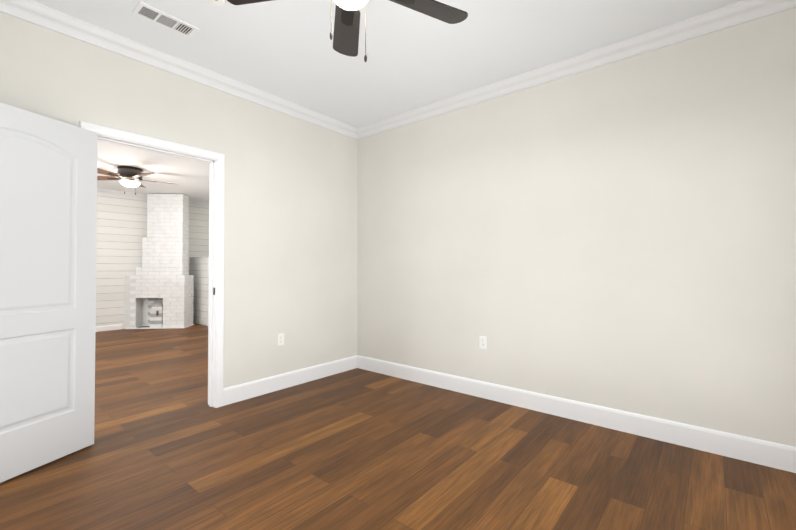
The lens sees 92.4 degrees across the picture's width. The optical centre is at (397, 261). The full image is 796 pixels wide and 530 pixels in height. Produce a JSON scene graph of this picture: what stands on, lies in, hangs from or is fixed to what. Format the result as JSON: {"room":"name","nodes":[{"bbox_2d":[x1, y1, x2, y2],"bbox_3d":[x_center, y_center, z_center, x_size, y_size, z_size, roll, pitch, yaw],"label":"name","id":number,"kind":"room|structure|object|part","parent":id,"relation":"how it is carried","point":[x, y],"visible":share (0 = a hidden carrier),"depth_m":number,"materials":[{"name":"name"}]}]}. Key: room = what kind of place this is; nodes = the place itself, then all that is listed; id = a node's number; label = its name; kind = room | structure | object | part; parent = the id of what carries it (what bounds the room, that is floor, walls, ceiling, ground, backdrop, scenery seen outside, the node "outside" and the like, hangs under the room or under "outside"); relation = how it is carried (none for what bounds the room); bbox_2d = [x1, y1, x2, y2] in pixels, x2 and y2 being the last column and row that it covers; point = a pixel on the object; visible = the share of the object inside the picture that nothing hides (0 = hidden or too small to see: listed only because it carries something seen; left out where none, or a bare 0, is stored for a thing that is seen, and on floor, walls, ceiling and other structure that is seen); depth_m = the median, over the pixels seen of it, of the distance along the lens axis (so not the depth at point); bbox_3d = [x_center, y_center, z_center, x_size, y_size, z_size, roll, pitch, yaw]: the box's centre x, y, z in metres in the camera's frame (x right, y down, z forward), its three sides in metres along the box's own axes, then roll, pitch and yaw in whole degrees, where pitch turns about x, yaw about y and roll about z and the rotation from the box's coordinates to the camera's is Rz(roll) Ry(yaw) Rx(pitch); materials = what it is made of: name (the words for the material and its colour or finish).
{"room":"empty bedroom","nodes":[
{"label":"empty bedroom","id":0,"kind":"room"},
{"bbox_2d":[96,193,208,328],"bbox_3d":[-6.154,-0.035,5.992,0.120,2.560,7.440,-1,-1,40],"label":"wall","id":1,"kind":"structure","parent":0,"point":[122,222],"depth_m":7.10,"materials":[{"name":"white wood"}]},
{"bbox_2d":[96,324,121,331],"bbox_3d":[-6.767,1.188,5.126,0.014,0.090,5.110,-1,-1,40],"label":"baseboard","id":2,"kind":"structure","parent":1,"relation":"attached to","point":[111,327],"depth_m":6.94,"materials":[{"name":"white wood"}]},
{"bbox_2d":[97,188,208,205],"bbox_3d":[-6.082,-1.278,5.952,0.065,0.075,7.200,-1,-1,40],"label":"crown molding","id":3,"kind":"structure","parent":1,"relation":"attached to","point":[104,191],"depth_m":7.19,"materials":[{"name":"white wood"}]},
{"bbox_2d":[97,140,209,201],"bbox_3d":[-4.145,-1.389,4.353,5.330,0.100,7.440,-1,-1,40],"label":"ceiling","id":4,"kind":"structure","parent":0,"point":[189,178],"depth_m":5.55,"materials":[{"name":"paint"}]},
{"bbox_2d":[97,166,173,194],"bbox_3d":[-3.781,-1.139,5.426,1.134,0.369,1.147,-1,-1,40],"label":"ceiling fan","id":5,"kind":"object","parent":4,"relation":"hanging from","point":[129,176],"visible":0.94,"depth_m":5.33,"materials":[{"name":"brown metal"}]},
{"bbox_3d":[-3.815,-1.095,5.431,0.240,0.074,0.240,-1,-1,40],"label":"globe","id":6,"kind":"part","parent":5,"relation":"part of","materials":[{"name":"white glass"}]},
{"bbox_2d":[0,12,357,387],"bbox_3d":[-2.045,-0.170,2.599,0.120,2.730,7.440,-1,-1,40],"label":"wall","id":7,"kind":"structure","parent":0,"point":[290,248],"depth_m":3.41,"materials":[{"name":"beige paint"}]},
{"bbox_2d":[0,102,97,482],"bbox_3d":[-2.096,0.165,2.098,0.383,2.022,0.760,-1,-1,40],"label":"door","id":8,"kind":"structure","parent":7,"relation":"in","point":[48,205],"depth_m":2.22,"materials":[{"name":"white wood"}]},
{"bbox_2d":[79,121,224,407],"bbox_3d":[-1.815,0.146,2.872,0.156,2.107,0.954,-1,-1,40],"label":"door frame","id":9,"kind":"structure","parent":7,"relation":"attached to","point":[216,160],"depth_m":3.16,"materials":[{"name":"white wood"}]},
{"bbox_2d":[0,0,355,138],"bbox_3d":[-1.707,-1.483,2.865,0.085,0.095,3.810,-1,-1,40],"label":"crown molding","id":10,"kind":"structure","parent":7,"relation":"attached to","point":[30,11],"depth_m":2.78,"materials":[{"name":"white wood"}]},
{"bbox_2d":[277,333,283,345],"bbox_3d":[-1.110,0.742,3.617,0.007,0.115,0.070,-1,-1,40],"label":"outlet","id":11,"kind":"object","parent":7,"relation":"attached to","point":[280,339],"visible":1,"depth_m":3.61,"materials":[{"name":"white plastic"}]},
{"bbox_2d":[223,355,358,405],"bbox_3d":[-0.971,1.142,3.773,0.015,0.142,1.533,-1,-1,40],"label":"baseboard","id":12,"kind":"structure","parent":7,"relation":"attached to","point":[240,392],"depth_m":3.63,"materials":[{"name":"white wood"}]},
{"bbox_2d":[189,257,208,325],"bbox_3d":[-3.914,0.593,7.701,1.145,1.355,0.130,-1,-1,40],"label":"wall","id":13,"kind":"structure","parent":0,"point":[199,268],"depth_m":7.68,"materials":[{"name":"white wood"}]},
{"bbox_2d":[32,0,742,127],"bbox_3d":[-0.156,-1.600,1.578,4.120,0.100,4.240,-1,-1,40],"label":"ceiling","id":14,"kind":"structure","parent":0,"point":[284,49],"depth_m":2.65,"materials":[{"name":"paint"}]},
{"bbox_2d":[132,1,198,37],"bbox_3d":[-1.477,-1.533,2.436,0.150,0.008,0.335,-1,-1,40],"label":"ceiling vent","id":15,"kind":"object","parent":14,"relation":"in","point":[158,17],"visible":1,"depth_m":2.42,"materials":[{"name":"white metal"}]},
{"bbox_2d":[206,0,226,5],"bbox_3d":[-1.058,-1.522,2.205,0.132,0.038,0.132,-1,-1,40],"label":"smoke detector","id":16,"kind":"object","parent":14,"relation":"attached to","point":[218,2],"visible":1,"depth_m":2.22,"materials":[{"name":"white plastic"}]},
{"bbox_2d":[227,0,467,61],"bbox_3d":[-0.183,-1.197,1.593,1.126,0.706,1.150,-1,-1,40],"label":"ceiling fan","id":17,"kind":"object","parent":14,"relation":"hanging from","point":[345,36],"visible":1,"depth_m":1.85,"materials":[{"name":"black metal"}]},
{"bbox_3d":[-0.203,-1.124,1.623,0.172,0.074,0.172,-1,-1,40],"label":"globe","id":18,"kind":"part","parent":17,"relation":"part of","materials":[{"name":"white glass"}]},
{"bbox_2d":[0,323,795,529],"bbox_3d":[-2.511,1.251,2.964,9.570,0.100,7.440,-1,-1,40],"label":"floor","id":19,"kind":"structure","parent":0,"point":[170,448],"depth_m":2.20,"materials":[{"name":"brown wood"}]},
{"bbox_2d":[124,194,193,328],"bbox_3d":[-4.586,-0.007,7.376,1.098,2.546,0.428,0,-1,-5],"label":"fireplace","id":20,"kind":"object","parent":19,"relation":"on","point":[161,282],"visible":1,"depth_m":7.22,"materials":[{"name":"white brick"}]},
{"bbox_2d":[357,7,795,446],"bbox_3d":[1.157,-0.162,3.145,4.120,2.730,0.120,-1,-1,40],"label":"wall","id":21,"kind":"structure","parent":0,"point":[619,235],"depth_m":2.74,"materials":[{"name":"beige paint"}]},
{"bbox_2d":[479,336,486,349],"bbox_3d":[0.754,0.722,3.383,0.070,0.115,0.007,-1,-1,40],"label":"outlet","id":22,"kind":"object","parent":21,"relation":"attached to","point":[482,342],"visible":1,"depth_m":3.38,"materials":[{"name":"white plastic"}]},
{"bbox_2d":[356,356,795,472],"bbox_3d":[1.067,1.132,3.112,4.000,0.142,0.015,-1,-1,40],"label":"baseboard","id":23,"kind":"structure","parent":21,"relation":"attached to","point":[762,452],"depth_m":2.72,"materials":[{"name":"white wood"}]},
{"bbox_2d":[356,0,795,139],"bbox_3d":[1.045,-1.480,3.123,4.000,0.095,0.085,-1,-1,40],"label":"crown molding","id":24,"kind":"structure","parent":21,"relation":"attached to","point":[715,20],"depth_m":2.77,"materials":[{"name":"white wood"}]}
]}

